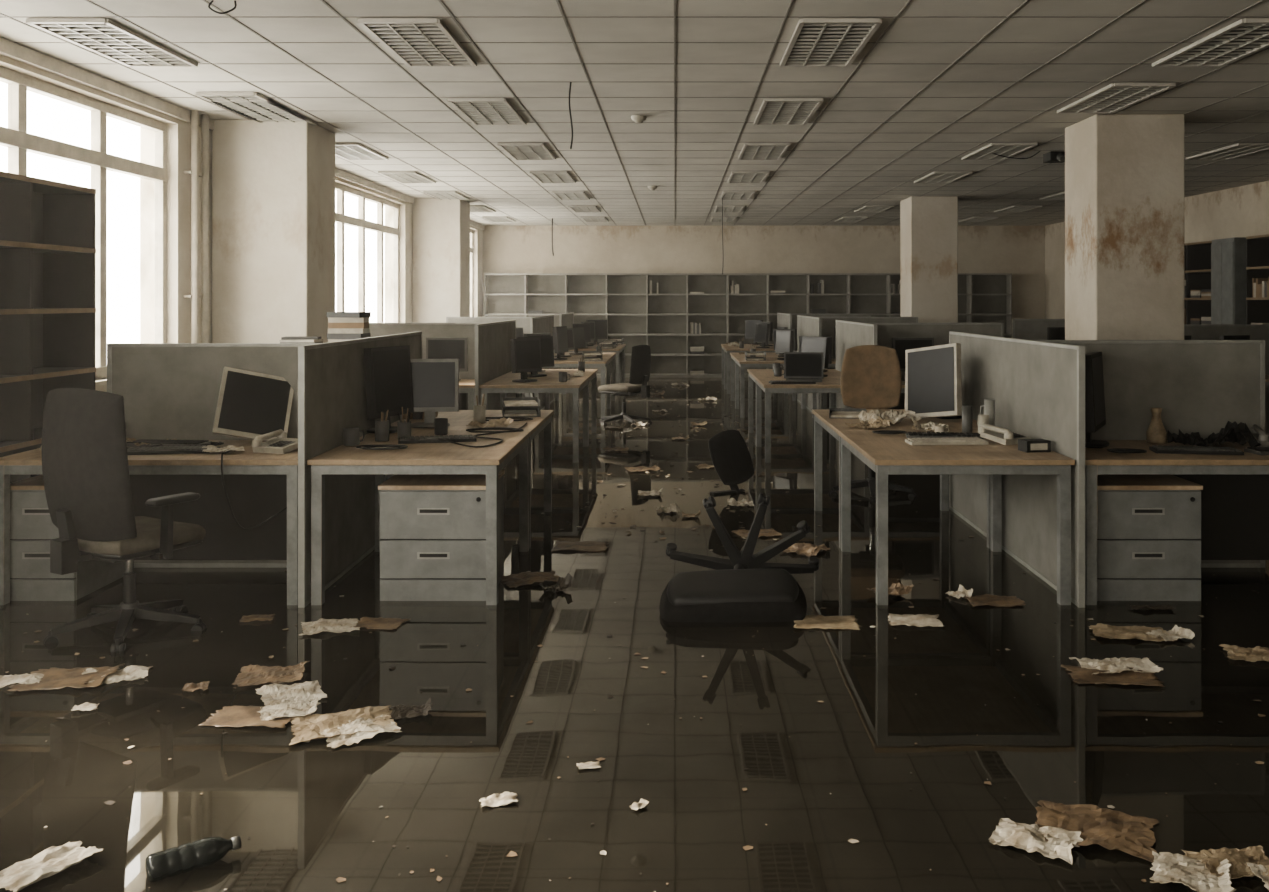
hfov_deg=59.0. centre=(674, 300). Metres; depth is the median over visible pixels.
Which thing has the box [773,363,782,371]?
mug
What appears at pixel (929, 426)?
crumpled paper
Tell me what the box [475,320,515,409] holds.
wall
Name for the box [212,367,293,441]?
computer monitor
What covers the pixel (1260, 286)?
book stack
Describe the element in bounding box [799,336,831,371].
computer monitor
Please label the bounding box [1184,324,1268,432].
wall
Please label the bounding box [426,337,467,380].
computer monitor
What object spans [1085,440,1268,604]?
desk
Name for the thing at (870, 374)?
office chair
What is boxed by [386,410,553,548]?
desk
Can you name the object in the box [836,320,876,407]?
wall
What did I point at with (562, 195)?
ceiling light fixture
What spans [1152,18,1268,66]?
ceiling light fixture
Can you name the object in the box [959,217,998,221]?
ceiling light fixture
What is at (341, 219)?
window
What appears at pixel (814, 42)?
ceiling light fixture
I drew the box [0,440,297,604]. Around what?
desk
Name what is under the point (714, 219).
ceiling light fixture
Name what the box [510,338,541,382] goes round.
computer monitor
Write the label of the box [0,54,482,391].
wall
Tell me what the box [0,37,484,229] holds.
trim
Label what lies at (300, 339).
book stack
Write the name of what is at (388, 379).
computer monitor
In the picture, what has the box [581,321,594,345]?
computer monitor
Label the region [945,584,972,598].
paper
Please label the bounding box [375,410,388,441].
pot
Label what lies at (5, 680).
paper
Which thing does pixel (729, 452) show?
chair
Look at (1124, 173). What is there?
concrete column
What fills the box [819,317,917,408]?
wall
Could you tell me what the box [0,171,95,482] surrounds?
bookcase
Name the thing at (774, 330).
computer monitor
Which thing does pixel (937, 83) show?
ceiling
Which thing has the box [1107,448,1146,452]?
cable
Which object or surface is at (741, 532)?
cardboard
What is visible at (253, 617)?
cardboard
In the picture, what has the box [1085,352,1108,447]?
computer monitor
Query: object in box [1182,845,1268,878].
cardboard
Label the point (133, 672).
paper
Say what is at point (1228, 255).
cupboard
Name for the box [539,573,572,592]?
leaf litter
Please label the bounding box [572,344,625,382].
desk
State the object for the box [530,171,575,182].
ceiling light fixture
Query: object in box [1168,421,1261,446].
plastic bag
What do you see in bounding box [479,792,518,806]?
paper
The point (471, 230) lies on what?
window
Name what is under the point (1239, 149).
ceiling light fixture
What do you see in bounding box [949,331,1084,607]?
wall
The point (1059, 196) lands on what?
ceiling light fixture
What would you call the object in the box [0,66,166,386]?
window
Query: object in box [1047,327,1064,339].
computer monitor
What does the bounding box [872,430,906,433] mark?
cable
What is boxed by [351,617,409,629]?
cardboard
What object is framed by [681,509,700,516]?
paper
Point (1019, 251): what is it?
wall
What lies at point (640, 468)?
cardboard
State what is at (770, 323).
computer monitor
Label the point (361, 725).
paper
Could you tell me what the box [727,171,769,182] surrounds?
ceiling light fixture
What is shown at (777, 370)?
mug
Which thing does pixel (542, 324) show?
wall
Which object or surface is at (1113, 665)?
paper
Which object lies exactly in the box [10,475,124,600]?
drawer pedestal
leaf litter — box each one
[388,698,431,719]
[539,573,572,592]
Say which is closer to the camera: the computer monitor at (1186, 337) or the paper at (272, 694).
the paper at (272, 694)
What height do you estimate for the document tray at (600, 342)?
0.110 m
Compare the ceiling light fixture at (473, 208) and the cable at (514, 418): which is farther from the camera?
the ceiling light fixture at (473, 208)
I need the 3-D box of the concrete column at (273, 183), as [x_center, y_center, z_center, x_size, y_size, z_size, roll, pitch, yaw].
[-3.525,0.035,9.900,0.810,3.130,0.800,0,0,0]
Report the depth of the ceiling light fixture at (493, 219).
20.99 m
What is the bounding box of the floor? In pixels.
[0,378,1268,891]
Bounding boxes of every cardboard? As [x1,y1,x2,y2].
[7,663,124,691]
[181,681,209,691]
[198,705,293,727]
[231,661,308,686]
[239,614,275,621]
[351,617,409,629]
[501,571,558,587]
[552,541,608,551]
[602,447,628,451]
[624,465,660,471]
[650,390,664,394]
[731,529,782,537]
[782,543,829,556]
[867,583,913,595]
[965,594,1025,606]
[1061,664,1165,686]
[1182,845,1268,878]
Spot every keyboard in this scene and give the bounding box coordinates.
[126,439,211,446]
[127,445,207,454]
[398,434,475,443]
[769,380,815,383]
[905,437,987,444]
[906,432,983,439]
[1149,445,1243,454]
[1244,447,1268,454]
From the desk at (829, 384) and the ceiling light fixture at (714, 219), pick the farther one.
the ceiling light fixture at (714, 219)
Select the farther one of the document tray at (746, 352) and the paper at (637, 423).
the document tray at (746, 352)
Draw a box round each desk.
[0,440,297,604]
[307,430,531,604]
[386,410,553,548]
[459,379,474,409]
[479,376,589,462]
[502,369,597,445]
[516,393,529,396]
[534,357,611,417]
[549,353,615,407]
[563,346,622,393]
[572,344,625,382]
[721,344,773,383]
[723,346,787,393]
[730,353,801,407]
[734,357,816,417]
[747,369,844,432]
[755,376,850,462]
[812,409,990,548]
[821,359,835,408]
[838,430,1074,604]
[888,381,904,408]
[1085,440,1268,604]
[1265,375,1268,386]
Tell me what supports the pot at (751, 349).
on the desk at (739, 361)
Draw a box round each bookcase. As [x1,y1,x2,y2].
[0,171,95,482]
[1184,241,1211,323]
[1246,234,1268,323]
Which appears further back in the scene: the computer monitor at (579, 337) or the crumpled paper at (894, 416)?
the computer monitor at (579, 337)
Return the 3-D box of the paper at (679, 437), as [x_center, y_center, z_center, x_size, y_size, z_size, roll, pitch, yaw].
[0.058,1.542,12.600,0.212,0.045,0.194,0,0,0]
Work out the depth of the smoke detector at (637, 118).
9.26 m
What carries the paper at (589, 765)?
on the floor
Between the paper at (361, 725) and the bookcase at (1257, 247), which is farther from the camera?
the bookcase at (1257, 247)
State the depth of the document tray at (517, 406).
7.98 m
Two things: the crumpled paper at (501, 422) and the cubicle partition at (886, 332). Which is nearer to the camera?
the crumpled paper at (501, 422)
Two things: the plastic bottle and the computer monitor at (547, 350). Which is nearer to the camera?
the plastic bottle
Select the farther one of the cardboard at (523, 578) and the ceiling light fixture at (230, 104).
the ceiling light fixture at (230, 104)
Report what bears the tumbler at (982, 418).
on the desk at (885, 454)
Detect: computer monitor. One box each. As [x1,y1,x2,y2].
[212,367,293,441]
[363,345,413,433]
[410,359,458,427]
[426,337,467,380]
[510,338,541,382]
[516,328,522,336]
[516,336,554,376]
[523,333,550,371]
[552,326,567,359]
[552,328,574,356]
[569,327,585,354]
[573,323,590,347]
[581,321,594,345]
[586,320,606,344]
[745,320,762,344]
[754,323,769,347]
[759,322,772,345]
[773,329,796,356]
[775,327,787,354]
[775,330,793,359]
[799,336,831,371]
[801,336,829,376]
[834,328,835,352]
[892,337,933,380]
[905,343,961,418]
[936,416,961,418]
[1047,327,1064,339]
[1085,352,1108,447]
[1184,335,1190,339]
[1220,335,1249,339]
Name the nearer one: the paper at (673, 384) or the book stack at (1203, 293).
the book stack at (1203, 293)
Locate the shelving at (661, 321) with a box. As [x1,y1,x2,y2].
[484,273,1011,377]
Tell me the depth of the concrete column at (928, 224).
16.50 m
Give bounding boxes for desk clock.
[1018,439,1050,452]
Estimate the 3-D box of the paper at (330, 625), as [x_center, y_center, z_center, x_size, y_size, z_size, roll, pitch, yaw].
[-1.651,1.555,5.362,0.281,0.024,0.246,0,0,-15]
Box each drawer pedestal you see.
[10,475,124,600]
[378,470,504,600]
[1097,475,1202,600]
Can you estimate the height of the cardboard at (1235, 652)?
0.033 m
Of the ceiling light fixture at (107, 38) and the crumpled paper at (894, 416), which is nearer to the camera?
the ceiling light fixture at (107, 38)
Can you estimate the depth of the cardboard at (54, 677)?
4.60 m
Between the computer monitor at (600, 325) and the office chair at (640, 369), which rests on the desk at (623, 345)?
the computer monitor at (600, 325)
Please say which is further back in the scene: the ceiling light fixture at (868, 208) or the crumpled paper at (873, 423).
the ceiling light fixture at (868, 208)
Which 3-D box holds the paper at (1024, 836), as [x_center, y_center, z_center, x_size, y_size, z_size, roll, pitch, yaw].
[1.044,1.551,3.239,0.238,0.028,0.187,0,0,31]
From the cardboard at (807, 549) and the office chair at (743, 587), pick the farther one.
the cardboard at (807, 549)
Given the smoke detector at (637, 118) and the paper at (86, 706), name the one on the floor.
the paper at (86, 706)
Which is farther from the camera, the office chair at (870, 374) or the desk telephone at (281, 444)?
the office chair at (870, 374)
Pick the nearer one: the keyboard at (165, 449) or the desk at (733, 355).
the keyboard at (165, 449)
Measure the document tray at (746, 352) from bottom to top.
0.110 m
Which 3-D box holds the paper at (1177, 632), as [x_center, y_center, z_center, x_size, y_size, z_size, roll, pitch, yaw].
[2.298,1.545,5.203,0.190,0.035,0.145,0,0,-17]
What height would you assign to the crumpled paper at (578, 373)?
0.065 m
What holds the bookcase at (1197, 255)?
on the floor
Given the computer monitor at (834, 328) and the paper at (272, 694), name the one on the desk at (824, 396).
the computer monitor at (834, 328)
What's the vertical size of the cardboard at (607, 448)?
0.029 m
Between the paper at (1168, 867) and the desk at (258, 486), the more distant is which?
the desk at (258, 486)
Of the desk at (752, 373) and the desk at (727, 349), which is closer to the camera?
the desk at (752, 373)
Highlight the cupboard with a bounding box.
[1211,237,1245,323]
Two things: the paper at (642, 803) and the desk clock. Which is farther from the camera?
the desk clock
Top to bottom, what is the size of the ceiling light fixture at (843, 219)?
0.022 m
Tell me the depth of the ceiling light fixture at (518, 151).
11.39 m
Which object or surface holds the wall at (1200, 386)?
on the floor
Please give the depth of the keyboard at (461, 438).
6.46 m
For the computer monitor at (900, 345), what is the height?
0.440 m
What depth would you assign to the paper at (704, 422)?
13.97 m
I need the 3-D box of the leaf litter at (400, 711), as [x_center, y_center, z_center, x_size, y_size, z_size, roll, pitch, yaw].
[-1.000,1.546,4.240,0.166,0.033,0.120,0,0,-17]
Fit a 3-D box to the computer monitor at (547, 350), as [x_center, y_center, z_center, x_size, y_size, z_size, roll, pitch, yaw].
[-1.502,0.605,12.002,0.440,0.429,0.199,0,0,-42]
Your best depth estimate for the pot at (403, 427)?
6.59 m
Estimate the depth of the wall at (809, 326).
16.42 m
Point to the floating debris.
(511, 853)
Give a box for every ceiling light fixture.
[26,18,197,66]
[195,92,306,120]
[210,99,316,124]
[335,143,387,159]
[357,18,476,66]
[378,171,435,182]
[423,191,469,199]
[447,98,525,124]
[470,205,495,211]
[482,217,515,221]
[498,143,555,159]
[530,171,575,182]
[552,191,589,199]
[568,205,600,211]
[581,217,608,221]
[710,217,735,221]
[714,205,744,211]
[720,191,754,199]
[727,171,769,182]
[738,143,790,159]
[754,98,822,124]
[780,18,881,66]
[834,217,867,221]
[854,205,892,211]
[914,171,971,182]
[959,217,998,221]
[962,143,1037,159]
[994,205,1041,211]
[1040,192,1064,199]
[1057,83,1175,113]
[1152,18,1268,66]
[1185,143,1268,159]
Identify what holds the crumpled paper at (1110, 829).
on the floor
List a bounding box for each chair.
[42,388,206,651]
[598,345,651,425]
[659,493,818,621]
[708,430,753,494]
[829,345,915,500]
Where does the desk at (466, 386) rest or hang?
in the floor
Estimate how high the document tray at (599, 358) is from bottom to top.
0.110 m
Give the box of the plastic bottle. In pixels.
[145,836,240,881]
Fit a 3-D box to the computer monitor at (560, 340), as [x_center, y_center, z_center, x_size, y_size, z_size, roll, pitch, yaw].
[-1.578,0.589,15.307,0.199,0.460,0.431,0,0,14]
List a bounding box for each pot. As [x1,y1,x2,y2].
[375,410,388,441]
[397,407,410,438]
[473,394,485,423]
[578,356,584,371]
[739,337,743,347]
[750,344,755,356]
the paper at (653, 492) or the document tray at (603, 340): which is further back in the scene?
the document tray at (603, 340)
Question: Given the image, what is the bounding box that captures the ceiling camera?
[1043,151,1064,162]
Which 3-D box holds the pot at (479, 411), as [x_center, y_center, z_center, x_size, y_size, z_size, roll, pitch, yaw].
[-1.300,0.720,7.450,0.080,0.193,0.080,0,0,0]
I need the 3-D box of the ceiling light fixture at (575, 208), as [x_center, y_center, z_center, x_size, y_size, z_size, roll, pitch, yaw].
[-1.500,-1.515,18.650,0.448,0.022,1.168,0,0,0]
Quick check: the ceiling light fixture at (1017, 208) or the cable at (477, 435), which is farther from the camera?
the ceiling light fixture at (1017, 208)
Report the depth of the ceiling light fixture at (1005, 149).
11.35 m
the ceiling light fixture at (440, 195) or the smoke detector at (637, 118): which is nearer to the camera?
the smoke detector at (637, 118)
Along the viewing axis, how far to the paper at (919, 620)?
5.46 m
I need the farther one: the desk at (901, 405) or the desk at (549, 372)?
the desk at (549, 372)
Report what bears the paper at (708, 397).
on the floor
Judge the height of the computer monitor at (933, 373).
0.540 m
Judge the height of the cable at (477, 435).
0.032 m
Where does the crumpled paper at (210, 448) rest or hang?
on the desk at (258, 486)
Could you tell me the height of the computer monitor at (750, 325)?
0.450 m
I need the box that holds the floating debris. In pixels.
[2,383,1265,891]
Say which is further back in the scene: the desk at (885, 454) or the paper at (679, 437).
the paper at (679, 437)
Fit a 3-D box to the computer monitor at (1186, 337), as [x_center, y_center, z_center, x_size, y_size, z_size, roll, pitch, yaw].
[5.308,0.599,12.029,0.420,0.440,0.199,0,0,15]
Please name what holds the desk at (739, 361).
in the floor
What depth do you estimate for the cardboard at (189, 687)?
4.51 m
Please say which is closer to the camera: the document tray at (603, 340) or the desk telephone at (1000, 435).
the desk telephone at (1000, 435)
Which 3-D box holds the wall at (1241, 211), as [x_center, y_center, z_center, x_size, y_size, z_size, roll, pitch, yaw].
[7.700,0.035,10.250,0.200,3.130,25.500,0,0,0]
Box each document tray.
[502,397,540,416]
[582,351,602,360]
[598,341,615,348]
[603,340,617,346]
[608,338,623,344]
[745,351,765,360]
[829,408,866,418]
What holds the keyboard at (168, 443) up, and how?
on the desk at (258, 486)
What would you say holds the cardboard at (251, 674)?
on the floor
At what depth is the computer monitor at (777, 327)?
16.75 m
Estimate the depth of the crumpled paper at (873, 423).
7.20 m
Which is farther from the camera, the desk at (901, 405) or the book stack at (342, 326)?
the desk at (901, 405)
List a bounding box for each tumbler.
[962,405,972,432]
[977,414,988,433]
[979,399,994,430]
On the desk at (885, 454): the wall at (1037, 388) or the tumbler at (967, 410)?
the tumbler at (967, 410)
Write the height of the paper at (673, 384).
0.068 m
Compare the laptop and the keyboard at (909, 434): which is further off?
the laptop
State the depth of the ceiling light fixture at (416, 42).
6.56 m
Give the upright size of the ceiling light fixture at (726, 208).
0.022 m
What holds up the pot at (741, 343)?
on the desk at (727, 349)
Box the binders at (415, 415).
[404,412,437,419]
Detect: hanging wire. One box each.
[208,0,236,13]
[552,218,553,255]
[569,82,572,148]
[722,198,723,273]
[992,151,1039,158]
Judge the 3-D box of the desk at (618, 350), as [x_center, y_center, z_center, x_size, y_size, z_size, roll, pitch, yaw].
[-1.402,1.210,19.250,0.974,0.780,1.106,0,0,0]
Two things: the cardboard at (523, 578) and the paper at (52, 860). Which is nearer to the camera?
the paper at (52, 860)
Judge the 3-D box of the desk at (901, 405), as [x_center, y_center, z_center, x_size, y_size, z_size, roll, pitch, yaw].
[2.678,1.210,11.205,1.454,0.780,0.816,0,0,0]
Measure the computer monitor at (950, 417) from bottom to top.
0.440 m
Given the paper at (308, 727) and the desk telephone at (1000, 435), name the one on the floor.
the paper at (308, 727)
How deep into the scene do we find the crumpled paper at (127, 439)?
6.26 m
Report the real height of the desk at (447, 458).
0.780 m
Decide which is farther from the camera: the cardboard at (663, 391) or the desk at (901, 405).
the cardboard at (663, 391)
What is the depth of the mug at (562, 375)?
11.16 m
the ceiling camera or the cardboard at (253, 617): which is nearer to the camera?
the cardboard at (253, 617)
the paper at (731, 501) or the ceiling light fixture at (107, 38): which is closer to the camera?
the ceiling light fixture at (107, 38)
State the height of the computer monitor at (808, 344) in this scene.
0.424 m
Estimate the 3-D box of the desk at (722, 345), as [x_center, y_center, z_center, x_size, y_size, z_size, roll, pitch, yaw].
[1.380,1.210,20.355,1.049,0.780,1.096,0,0,0]
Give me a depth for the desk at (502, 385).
10.82 m
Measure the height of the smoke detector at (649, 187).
0.055 m
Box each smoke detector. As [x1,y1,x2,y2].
[631,115,646,122]
[648,186,656,189]
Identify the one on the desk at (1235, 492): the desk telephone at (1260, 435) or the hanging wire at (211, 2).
the desk telephone at (1260, 435)
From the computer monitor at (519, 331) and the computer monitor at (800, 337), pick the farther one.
the computer monitor at (519, 331)
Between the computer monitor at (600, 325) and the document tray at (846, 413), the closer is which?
the document tray at (846, 413)
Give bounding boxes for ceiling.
[0,0,1268,225]
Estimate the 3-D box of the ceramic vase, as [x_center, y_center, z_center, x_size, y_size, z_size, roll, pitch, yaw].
[2.760,0.719,6.420,0.110,0.197,0.110,0,0,0]
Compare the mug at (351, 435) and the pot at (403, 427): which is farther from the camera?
the pot at (403, 427)
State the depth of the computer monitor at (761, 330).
19.05 m
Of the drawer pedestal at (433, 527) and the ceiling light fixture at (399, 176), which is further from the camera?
the ceiling light fixture at (399, 176)
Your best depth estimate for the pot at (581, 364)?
12.73 m
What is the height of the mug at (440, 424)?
0.096 m
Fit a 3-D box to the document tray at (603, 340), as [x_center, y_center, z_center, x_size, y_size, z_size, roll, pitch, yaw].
[-1.152,0.765,19.880,0.264,0.110,0.340,0,0,-4]
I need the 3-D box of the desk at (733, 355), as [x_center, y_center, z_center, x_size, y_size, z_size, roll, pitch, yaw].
[1.380,1.210,16.855,1.049,0.780,1.296,0,0,0]
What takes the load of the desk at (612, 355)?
in the floor
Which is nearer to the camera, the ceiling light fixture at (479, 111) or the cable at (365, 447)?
the cable at (365, 447)
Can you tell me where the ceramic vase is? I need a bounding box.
[1146,408,1166,443]
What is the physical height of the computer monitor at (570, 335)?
0.414 m
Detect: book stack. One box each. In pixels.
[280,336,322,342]
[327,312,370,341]
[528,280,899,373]
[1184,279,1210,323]
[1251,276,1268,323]
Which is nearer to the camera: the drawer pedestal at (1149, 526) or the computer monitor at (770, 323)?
the drawer pedestal at (1149, 526)
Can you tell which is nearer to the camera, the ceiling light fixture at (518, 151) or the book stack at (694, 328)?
the ceiling light fixture at (518, 151)
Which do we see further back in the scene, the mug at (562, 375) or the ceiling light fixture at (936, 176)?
the ceiling light fixture at (936, 176)
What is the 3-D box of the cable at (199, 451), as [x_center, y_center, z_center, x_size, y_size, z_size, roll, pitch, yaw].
[-2.338,0.981,5.897,0.680,0.388,0.252,0,0,39]
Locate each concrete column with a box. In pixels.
[212,120,334,342]
[413,198,469,322]
[900,196,957,322]
[1065,114,1183,339]
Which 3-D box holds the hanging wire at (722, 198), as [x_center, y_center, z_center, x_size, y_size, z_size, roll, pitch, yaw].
[0.705,-0.955,16.500,0.021,1.150,0.012,0,0,0]
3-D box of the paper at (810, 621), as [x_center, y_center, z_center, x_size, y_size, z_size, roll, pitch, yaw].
[0.733,1.563,5.443,0.338,0.010,0.253,0,0,0]
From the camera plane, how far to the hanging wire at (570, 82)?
7.85 m
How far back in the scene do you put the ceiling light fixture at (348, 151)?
11.48 m
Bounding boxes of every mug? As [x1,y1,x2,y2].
[343,427,364,445]
[434,418,447,434]
[559,372,569,381]
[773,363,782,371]
[774,367,783,376]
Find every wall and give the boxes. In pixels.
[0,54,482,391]
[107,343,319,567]
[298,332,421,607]
[369,323,482,378]
[446,317,531,335]
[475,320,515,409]
[483,226,1044,318]
[530,313,573,409]
[777,313,820,411]
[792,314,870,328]
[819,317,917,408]
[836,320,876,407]
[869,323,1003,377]
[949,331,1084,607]
[1012,319,1064,339]
[1035,340,1264,567]
[1045,181,1268,318]
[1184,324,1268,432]
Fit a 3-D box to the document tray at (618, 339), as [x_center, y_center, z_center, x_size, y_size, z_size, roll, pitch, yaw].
[-1.090,0.765,20.660,0.264,0.110,0.340,0,0,5]
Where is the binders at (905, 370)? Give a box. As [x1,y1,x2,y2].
[905,370,905,408]
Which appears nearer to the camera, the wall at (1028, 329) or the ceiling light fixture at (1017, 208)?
the wall at (1028, 329)
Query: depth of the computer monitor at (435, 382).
7.20 m
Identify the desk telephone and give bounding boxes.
[251,429,297,453]
[978,423,1030,444]
[1250,424,1268,446]
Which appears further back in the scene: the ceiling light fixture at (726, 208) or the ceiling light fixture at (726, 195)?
the ceiling light fixture at (726, 208)
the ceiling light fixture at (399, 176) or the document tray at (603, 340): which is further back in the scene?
the document tray at (603, 340)
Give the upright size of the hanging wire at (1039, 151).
0.094 m
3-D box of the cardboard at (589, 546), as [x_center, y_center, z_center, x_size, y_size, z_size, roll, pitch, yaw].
[-0.598,1.560,7.122,0.356,0.016,0.311,0,0,0]
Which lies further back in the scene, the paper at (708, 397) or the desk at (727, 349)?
the desk at (727, 349)
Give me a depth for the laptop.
11.44 m
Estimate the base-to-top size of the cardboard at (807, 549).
0.041 m
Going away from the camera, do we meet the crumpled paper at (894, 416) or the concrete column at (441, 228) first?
the crumpled paper at (894, 416)
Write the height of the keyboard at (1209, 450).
0.026 m
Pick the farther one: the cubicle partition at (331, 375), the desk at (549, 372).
the desk at (549, 372)
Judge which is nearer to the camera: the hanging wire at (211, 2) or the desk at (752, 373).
the hanging wire at (211, 2)
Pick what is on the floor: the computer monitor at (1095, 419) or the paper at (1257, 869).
the paper at (1257, 869)
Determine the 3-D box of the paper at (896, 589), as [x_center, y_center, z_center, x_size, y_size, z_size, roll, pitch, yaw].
[1.142,1.539,5.962,0.225,0.050,0.165,0,0,-32]
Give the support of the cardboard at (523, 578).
on the floor
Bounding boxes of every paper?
[0,673,43,687]
[0,841,102,891]
[71,702,99,710]
[82,665,152,683]
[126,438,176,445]
[202,445,244,451]
[255,680,326,705]
[257,697,319,720]
[289,705,399,744]
[299,618,359,634]
[319,714,401,747]
[466,417,512,427]
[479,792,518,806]
[558,370,584,376]
[576,761,600,768]
[630,422,649,425]
[630,798,648,809]
[637,488,662,495]
[656,503,679,512]
[671,383,688,385]
[671,435,689,439]
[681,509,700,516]
[691,421,706,425]
[696,464,713,468]
[697,396,716,400]
[727,498,753,506]
[793,615,861,629]
[845,416,890,428]
[858,408,921,423]
[888,613,943,626]
[912,419,948,430]
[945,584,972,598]
[988,818,1082,864]
[1035,800,1159,862]
[1069,657,1162,673]
[1088,623,1169,641]
[1146,625,1194,641]
[1149,851,1235,891]
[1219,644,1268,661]
[1246,862,1268,889]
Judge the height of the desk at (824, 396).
0.780 m
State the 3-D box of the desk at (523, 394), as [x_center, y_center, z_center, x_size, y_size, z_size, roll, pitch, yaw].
[-2.615,1.210,15.305,1.379,0.780,0.816,0,0,0]
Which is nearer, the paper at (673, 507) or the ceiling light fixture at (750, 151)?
the paper at (673, 507)
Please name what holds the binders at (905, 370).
on the desk at (821, 416)
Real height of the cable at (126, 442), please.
0.018 m
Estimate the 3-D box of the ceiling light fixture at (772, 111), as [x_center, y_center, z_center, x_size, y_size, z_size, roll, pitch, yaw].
[0.900,-1.515,9.050,0.448,0.022,1.168,0,0,0]
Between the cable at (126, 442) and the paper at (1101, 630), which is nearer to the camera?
the paper at (1101, 630)
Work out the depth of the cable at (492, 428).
6.95 m
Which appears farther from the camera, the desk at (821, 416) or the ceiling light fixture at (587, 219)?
the ceiling light fixture at (587, 219)
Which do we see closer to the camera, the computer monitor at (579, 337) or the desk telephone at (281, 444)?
the desk telephone at (281, 444)
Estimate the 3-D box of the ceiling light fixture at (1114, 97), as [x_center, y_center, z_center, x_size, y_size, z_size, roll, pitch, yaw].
[3.300,-1.515,8.450,0.448,0.022,1.168,0,0,0]
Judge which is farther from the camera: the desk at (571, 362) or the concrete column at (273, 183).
the desk at (571, 362)
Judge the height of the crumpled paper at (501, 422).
0.057 m
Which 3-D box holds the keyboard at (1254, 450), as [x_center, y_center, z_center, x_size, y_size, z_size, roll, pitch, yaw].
[3.300,0.806,6.000,0.440,0.026,0.150,0,0,-6]
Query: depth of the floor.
4.19 m
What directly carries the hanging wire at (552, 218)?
hanging from the ceiling
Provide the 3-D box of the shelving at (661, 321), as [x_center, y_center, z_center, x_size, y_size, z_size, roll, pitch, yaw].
[1.480,0.530,22.808,10.660,2.140,0.344,0,0,0]
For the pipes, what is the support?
attached to the wall at (178, 135)
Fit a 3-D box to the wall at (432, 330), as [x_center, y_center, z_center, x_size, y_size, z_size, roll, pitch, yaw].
[-2.565,0.917,11.648,1.298,1.365,0.035,0,0,0]
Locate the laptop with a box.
[784,352,823,381]
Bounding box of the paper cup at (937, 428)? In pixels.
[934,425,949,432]
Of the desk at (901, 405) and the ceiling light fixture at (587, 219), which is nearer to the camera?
the desk at (901, 405)
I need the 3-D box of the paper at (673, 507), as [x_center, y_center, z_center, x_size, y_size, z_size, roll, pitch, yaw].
[-0.051,1.532,8.298,0.145,0.069,0.167,0,0,-25]
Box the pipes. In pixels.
[184,110,208,342]
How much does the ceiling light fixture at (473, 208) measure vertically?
0.022 m
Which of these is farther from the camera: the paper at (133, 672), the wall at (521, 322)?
the wall at (521, 322)
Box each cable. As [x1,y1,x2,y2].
[126,442,161,448]
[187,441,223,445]
[193,447,286,529]
[356,444,407,449]
[438,422,526,447]
[466,427,523,432]
[486,417,532,420]
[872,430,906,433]
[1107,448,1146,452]
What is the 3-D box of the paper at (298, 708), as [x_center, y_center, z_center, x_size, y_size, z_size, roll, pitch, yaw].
[-1.462,1.547,4.241,0.234,0.031,0.153,0,0,-17]
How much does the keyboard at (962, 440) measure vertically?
0.026 m
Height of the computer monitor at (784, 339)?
0.404 m
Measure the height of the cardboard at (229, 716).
0.011 m
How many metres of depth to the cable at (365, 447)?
6.17 m
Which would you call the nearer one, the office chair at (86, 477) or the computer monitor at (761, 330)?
the office chair at (86, 477)
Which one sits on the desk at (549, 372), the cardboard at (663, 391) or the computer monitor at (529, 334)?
the computer monitor at (529, 334)
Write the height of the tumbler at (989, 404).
0.196 m
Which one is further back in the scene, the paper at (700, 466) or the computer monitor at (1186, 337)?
the computer monitor at (1186, 337)
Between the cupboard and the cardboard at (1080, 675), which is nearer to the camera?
the cardboard at (1080, 675)
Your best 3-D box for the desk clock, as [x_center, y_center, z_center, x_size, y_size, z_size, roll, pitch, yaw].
[1.950,0.787,6.079,0.140,0.066,0.102,0,0,-11]
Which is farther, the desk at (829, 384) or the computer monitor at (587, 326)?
the computer monitor at (587, 326)
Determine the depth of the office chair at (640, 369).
14.12 m
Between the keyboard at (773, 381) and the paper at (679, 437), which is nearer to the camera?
the keyboard at (773, 381)
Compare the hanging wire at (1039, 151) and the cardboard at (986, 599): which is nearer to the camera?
the cardboard at (986, 599)
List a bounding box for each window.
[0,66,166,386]
[335,182,399,322]
[470,229,472,316]

